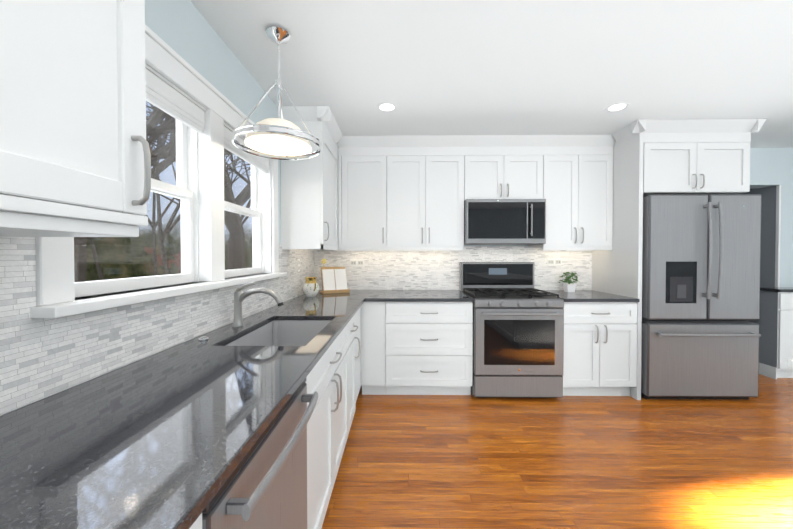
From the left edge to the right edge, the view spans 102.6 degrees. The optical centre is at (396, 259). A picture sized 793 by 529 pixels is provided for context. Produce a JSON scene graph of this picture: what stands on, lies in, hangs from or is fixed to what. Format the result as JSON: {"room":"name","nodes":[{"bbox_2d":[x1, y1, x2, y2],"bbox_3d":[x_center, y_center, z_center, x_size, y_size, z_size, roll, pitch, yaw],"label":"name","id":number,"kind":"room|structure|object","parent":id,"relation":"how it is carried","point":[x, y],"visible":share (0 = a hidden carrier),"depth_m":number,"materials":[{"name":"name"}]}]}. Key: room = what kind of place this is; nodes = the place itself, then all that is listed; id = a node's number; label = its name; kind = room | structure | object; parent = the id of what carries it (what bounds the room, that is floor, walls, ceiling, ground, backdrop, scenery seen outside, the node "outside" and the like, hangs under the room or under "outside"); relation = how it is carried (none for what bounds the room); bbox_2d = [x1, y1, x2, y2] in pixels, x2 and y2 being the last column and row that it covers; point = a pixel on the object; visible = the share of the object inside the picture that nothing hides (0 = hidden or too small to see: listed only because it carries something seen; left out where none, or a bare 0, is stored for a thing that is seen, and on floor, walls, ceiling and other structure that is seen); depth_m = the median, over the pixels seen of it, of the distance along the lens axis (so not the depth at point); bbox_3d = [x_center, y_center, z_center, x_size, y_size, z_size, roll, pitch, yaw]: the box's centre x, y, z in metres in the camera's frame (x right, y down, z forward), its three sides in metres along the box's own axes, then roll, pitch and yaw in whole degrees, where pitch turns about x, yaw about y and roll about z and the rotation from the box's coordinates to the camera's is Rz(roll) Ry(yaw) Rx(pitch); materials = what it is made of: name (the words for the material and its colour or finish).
{"room":"kitchen","nodes":[
{"label":"kitchen","id":0,"kind":"room"},
{"bbox_2d":[0,0,302,415],"bbox_3d":[-1.041,0.049,0.873,0.140,2.500,5.370,0,1,1],"label":"wall","id":1,"kind":"structure","parent":0,"point":[188,34],"depth_m":1.62,"materials":[{"name":"blue paint"}]},
{"bbox_2d":[0,0,150,236],"bbox_3d":[-0.787,-0.619,0.266,0.378,1.140,1.080,0,1,1],"label":"upper cabinet","id":2,"kind":"object","parent":1,"relation":"attached to","point":[75,157],"visible":1,"depth_m":0.64,"materials":[{"name":"white wood"}]},
{"bbox_2d":[0,236,313,414],"bbox_3d":[-0.957,0.128,1.634,0.010,0.478,3.890,0,1,1],"label":"wall tile","id":3,"kind":"structure","parent":1,"relation":"attached to","point":[41,358],"depth_m":0.99,"materials":[{"name":"tile"}]},
{"bbox_2d":[297,259,299,271],"bbox_3d":[-0.930,0.056,3.018,0.009,0.120,0.075,0,1,1],"label":"electrical outlet","id":4,"kind":"object","parent":3,"relation":"attached to","point":[298,265],"visible":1,"depth_m":3.00,"materials":[{"name":"white plastic"}]},
{"bbox_2d":[30,25,286,317],"bbox_3d":[-0.993,-0.371,1.682,0.214,1.030,1.720,0,1,1],"label":"window","id":5,"kind":"structure","parent":1,"relation":"in","point":[199,190],"depth_m":1.58,"materials":[{"name":"white wood"}]},
{"bbox_2d":[145,68,268,172],"bbox_3d":[-0.980,-0.692,1.668,0.038,0.111,1.440,0,1,1],"label":"shades","id":6,"kind":"object","parent":5,"relation":"attached to","point":[165,97],"visible":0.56,"depth_m":1.45,"materials":[{"name":"white fabric"}]},
{"bbox_2d":[280,106,342,249],"bbox_3d":[-0.737,-0.658,3.052,0.411,1.137,1.043,0,1,1],"label":"upper cabinet","id":7,"kind":"object","parent":1,"relation":"attached to","point":[309,203],"visible":0.9,"depth_m":2.60,"materials":[{"name":"white wood"}]},
{"bbox_2d":[190,0,792,147],"bbox_3d":[2.145,-1.263,1.783,6.490,0.100,7.700,0,1,1],"label":"ceiling","id":8,"kind":"structure","parent":0,"point":[502,67],"depth_m":1.95,"materials":[{"name":"white paint"}]},
{"bbox_2d":[231,25,322,159],"bbox_3d":[-0.631,-0.904,1.701,0.456,0.611,0.456,0,1,1],"label":"pendant light","id":9,"kind":"object","parent":8,"relation":"hanging from","point":[277,138],"visible":1,"depth_m":1.69,"materials":[{"name":"silver metal"}]},
{"bbox_2d":[377,102,396,111],"bbox_3d":[-0.077,-1.221,2.547,0.168,0.004,0.168,0,1,1],"label":"recessed light","id":10,"kind":"object","parent":8,"relation":"in","point":[387,106],"visible":1,"depth_m":2.53,"materials":[{"name":"white plastic"}]},
{"bbox_2d":[605,102,629,111],"bbox_3d":[1.770,-1.221,2.548,0.168,0.004,0.168,0,1,1],"label":"recessed light","id":11,"kind":"object","parent":8,"relation":"in","point":[618,106],"visible":1,"depth_m":2.54,"materials":[{"name":"white plastic"}]},
{"bbox_2d":[321,374,792,528],"bbox_3d":[2.145,1.337,1.818,6.490,0.100,7.700,0,1,1],"label":"floor","id":12,"kind":"structure","parent":0,"point":[471,461],"depth_m":2.00,"materials":[{"name":"brown wood"}]},
{"bbox_2d":[190,513,201,528],"bbox_3d":[-0.652,0.861,0.380,0.626,0.890,0.367,0,1,1],"label":"base cabinet","id":13,"kind":"object","parent":12,"relation":"on","point":[197,524],"depth_m":0.54,"materials":[{"name":"white wood"}]},
{"bbox_2d":[202,378,317,528],"bbox_3d":[-0.592,0.857,0.861,0.659,0.886,0.589,0,1,1],"label":"dishwasher","id":14,"kind":"object","parent":12,"relation":"on","point":[264,486],"visible":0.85,"depth_m":0.82,"materials":[{"name":"grey metal"}]},
{"bbox_2d":[305,368,313,528],"bbox_3d":[-0.646,0.855,0.862,0.626,0.890,0.721,0,1,1],"label":"base cabinet","id":15,"kind":"object","parent":12,"relation":"on","point":[310,378],"depth_m":1.21,"materials":[{"name":"white wood"}]},
{"bbox_2d":[314,316,353,528],"bbox_3d":[-0.636,0.844,1.664,0.626,0.890,1.008,0,1,1],"label":"base cabinet","id":16,"kind":"object","parent":12,"relation":"on","point":[333,378],"depth_m":1.57,"materials":[{"name":"white wood"}]},
{"bbox_2d":[354,311,357,413],"bbox_3d":[-0.629,0.836,2.252,0.626,0.890,0.420,0,1,1],"label":"base cabinet","id":17,"kind":"object","parent":12,"relation":"on","point":[356,314],"depth_m":2.43,"materials":[{"name":"white wood"}]},
{"bbox_2d":[358,307,360,393],"bbox_3d":[-0.625,0.831,2.630,0.626,0.890,0.496,0,1,1],"label":"base cabinet","id":18,"kind":"object","parent":12,"relation":"on","point":[359,310],"depth_m":2.79,"materials":[{"name":"white wood"}]},
{"bbox_2d":[0,290,371,528],"bbox_3d":[-0.624,0.382,1.632,0.652,0.030,3.889,0,1,1],"label":"countertop","id":19,"kind":"structure","parent":18,"relation":"on","point":[167,438],"depth_m":0.71,"materials":[{"name":"grey stone"}]},
{"bbox_2d":[198,336,208,340],"bbox_3d":[-0.886,0.362,1.457,0.042,0.013,0.042,0,1,1],"label":"switch","id":20,"kind":"object","parent":19,"relation":"on","point":[203,338],"visible":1,"depth_m":1.45,"materials":[{"name":"silver metal"}]},
{"bbox_2d":[232,281,283,326],"bbox_3d":[-0.758,0.240,1.714,0.281,0.251,0.108,0,1,1],"label":"faucet","id":21,"kind":"object","parent":19,"relation":"on","point":[239,296],"visible":1,"depth_m":1.72,"materials":[{"name":"silver metal"}]},
{"bbox_2d":[225,320,331,345],"bbox_3d":[-0.591,0.495,1.704,0.450,0.195,0.720,0,1,1],"label":"sink","id":22,"kind":"object","parent":19,"relation":"in","point":[288,333],"visible":0.17,"depth_m":2.04,"materials":[{"name":"silver metal"}]},
{"bbox_2d":[302,277,318,296],"bbox_3d":[-0.810,0.259,3.002,0.156,0.178,0.169,0,1,1],"label":"pitcher","id":23,"kind":"object","parent":19,"relation":"on","point":[310,287],"visible":1,"depth_m":2.96,"materials":[{"name":"ceramic"}]},
{"bbox_2d":[319,259,349,293],"bbox_3d":[-0.644,0.167,3.300,0.280,0.353,0.155,0,1,-27],"label":"cookbook stand","id":24,"kind":"object","parent":19,"relation":"on","point":[334,279],"visible":1,"depth_m":3.28,"materials":[{"name":"white paper"}]},
{"bbox_2d":[368,290,473,301],"bbox_3d":[0.214,0.361,3.210,0.972,0.030,0.713,0,1,1],"label":"countertop","id":25,"kind":"structure","parent":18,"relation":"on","point":[377,295],"depth_m":2.99,"materials":[{"name":"grey stone"}]},
{"bbox_2d":[361,302,388,394],"bbox_3d":[-0.201,0.823,3.240,0.244,0.890,0.692,0,1,1],"label":"base cabinet","id":26,"kind":"object","parent":12,"relation":"on","point":[374,315],"depth_m":2.91,"materials":[{"name":"white wood"}]},
{"bbox_2d":[389,302,472,394],"bbox_3d":[0.292,0.823,3.234,0.810,0.890,0.692,0,1,1],"label":"base cabinet","id":27,"kind":"object","parent":12,"relation":"on","point":[416,348],"depth_m":2.90,"materials":[{"name":"white wood"}]},
{"bbox_2d":[460,262,563,397],"bbox_3d":[1.102,0.651,3.164,0.798,1.235,0.787,0,1,1],"label":"range","id":28,"kind":"object","parent":12,"relation":"on","point":[518,336],"visible":0.96,"depth_m":2.84,"materials":[{"name":"grey metal"}]},
{"bbox_2d":[562,302,572,395],"bbox_3d":[1.125,0.823,3.224,0.888,0.890,0.692,0,1,1],"label":"base cabinet","id":29,"kind":"object","parent":12,"relation":"on","point":[567,375],"depth_m":2.88,"materials":[{"name":"white wood"}]},
{"bbox_2d":[535,290,639,301],"bbox_3d":[1.841,0.361,3.193,0.673,0.030,0.709,0,1,1],"label":"countertop","id":30,"kind":"structure","parent":29,"relation":"on","point":[579,295],"depth_m":2.99,"materials":[{"name":"grey stone"}]},
{"bbox_2d":[559,272,577,291],"bbox_3d":[1.824,0.237,3.367,0.198,0.212,0.180,0,1,1],"label":"plant","id":31,"kind":"object","parent":30,"relation":"on","point":[569,287],"visible":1,"depth_m":3.33,"materials":[{"name":"green plant"}]},
{"bbox_2d":[573,302,636,395],"bbox_3d":[1.842,0.823,3.215,0.670,0.890,0.692,0,1,1],"label":"base cabinet","id":32,"kind":"object","parent":12,"relation":"on","point":[604,333],"depth_m":2.88,"materials":[{"name":"white wood"}]},
{"bbox_2d":[592,119,766,399],"bbox_3d":[2.670,0.020,3.163,1.113,2.497,0.758,0,1,1],"label":"surround","id":33,"kind":"object","parent":12,"relation":"on","point":[678,156],"visible":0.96,"depth_m":2.85,"materials":[{"name":"white wood"}]},
{"bbox_2d":[641,194,760,398],"bbox_3d":[2.734,0.344,3.134,0.984,1.850,0.798,0,1,1],"label":"fridge","id":34,"kind":"object","parent":12,"relation":"on","point":[701,254],"visible":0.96,"depth_m":2.81,"materials":[{"name":"grey metal"}]},
{"bbox_2d":[758,287,792,379],"bbox_3d":[4.552,0.787,3.409,1.115,0.956,0.214,0,1,1],"label":"base cabinet","id":35,"kind":"object","parent":12,"relation":"on","point":[775,321],"visible":0.85,"depth_m":3.36,"materials":[{"name":"white wood"}]},
{"bbox_2d":[787,359,792,368],"bbox_3d":[2.087,0.862,0.262,1.026,0.892,2.056,0,1,1],"label":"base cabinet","id":36,"kind":"object","parent":12,"relation":"on","point":[789,363],"visible":1,"depth_m":1.28,"materials":[{"name":"white wood"}]},
{"bbox_2d":[464,148,792,322],"bbox_3d":[2.168,0.012,3.650,6.490,2.500,0.200,0,1,1],"label":"wall","id":37,"kind":"structure","parent":0,"point":[769,167],"depth_m":3.51,"materials":[{"name":"blue paint"}]},
{"bbox_2d":[338,135,393,249],"bbox_3d":[-0.311,-0.683,3.395,0.555,1.097,0.348,0,1,1],"label":"upper cabinet","id":38,"kind":"object","parent":37,"relation":"attached to","point":[365,165],"depth_m":3.23,"materials":[{"name":"white wood"}]},
{"bbox_2d":[394,135,465,249],"bbox_3d":[0.264,-0.683,3.388,0.848,1.097,0.348,0,1,1],"label":"upper cabinet","id":39,"kind":"object","parent":37,"relation":"attached to","point":[404,192],"depth_m":3.22,"materials":[{"name":"white wood"}]},
{"bbox_2d":[314,246,591,289],"bbox_3d":[0.627,0.097,3.564,3.111,0.488,0.010,0,1,1],"label":"wall tile","id":40,"kind":"structure","parent":37,"relation":"attached to","point":[410,270],"depth_m":3.56,"materials":[{"name":"tile"}]},
{"bbox_2d":[350,259,363,266],"bbox_3d":[-0.444,0.038,3.566,0.160,0.085,0.009,0,1,1],"label":"electrical outlet","id":41,"kind":"object","parent":40,"relation":"attached to","point":[356,262],"visible":1,"depth_m":3.56,"materials":[{"name":"white plastic"}]},
{"bbox_2d":[547,258,561,265],"bbox_3d":[1.761,0.029,3.540,0.160,0.085,0.009,0,1,1],"label":"electrical outlet","id":42,"kind":"object","parent":40,"relation":"attached to","point":[554,261],"visible":1,"depth_m":3.54,"materials":[{"name":"white plastic"}]},
{"bbox_2d":[466,135,553,249],"bbox_3d":[1.085,-0.682,3.378,0.920,1.097,0.348,0,1,1],"label":"upper cabinet","id":43,"kind":"object","parent":37,"relation":"attached to","point":[497,166],"depth_m":3.20,"materials":[{"name":"white wood"}]},
{"bbox_2d":[464,199,545,244],"bbox_3d":[1.085,-0.379,3.322,0.788,0.442,0.444,0,1,1],"label":"microwave","id":44,"kind":"object","parent":43,"relation":"attached to","point":[504,221],"visible":0.96,"depth_m":3.14,"materials":[{"name":"grey metal"}]},
{"bbox_2d":[550,134,615,249],"bbox_3d":[1.831,-0.682,3.369,0.697,1.097,0.348,0,1,1],"label":"upper cabinet","id":45,"kind":"object","parent":37,"relation":"attached to","point":[581,179],"depth_m":3.20,"materials":[{"name":"white wood"}]},
{"bbox_2d":[760,185,780,286],"bbox_3d":[4.263,0.205,4.516,0.021,2.090,2.004,0,1,1],"label":"door frame","id":46,"kind":"structure","parent":37,"relation":"attached to","point":[770,235],"depth_m":3.59,"materials":[{"name":"white"}]},
{"label":"outside","id":47,"kind":"structure","parent":0,"visible":0},
{"bbox_2d":[86,102,252,280],"bbox_3d":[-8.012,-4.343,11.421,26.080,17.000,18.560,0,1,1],"label":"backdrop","id":48,"kind":"structure","parent":47,"point":[120,261],"depth_m":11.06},
{"bbox_3d":[-15.461,1.874,10.187,28.900,0.200,40.000,0,1,1],"label":"ground","id":49,"kind":"structure","parent":47,"visible":0},
{"bbox_2d":[74,101,250,281],"bbox_3d":[-6.228,-2.490,7.307,12.458,8.895,14.114,0,1,1],"label":"tree","id":50,"kind":"object","parent":49,"relation":"on","point":[233,237],"depth_m":6.58,"materials":[{"name":"brown plant"}]}
]}

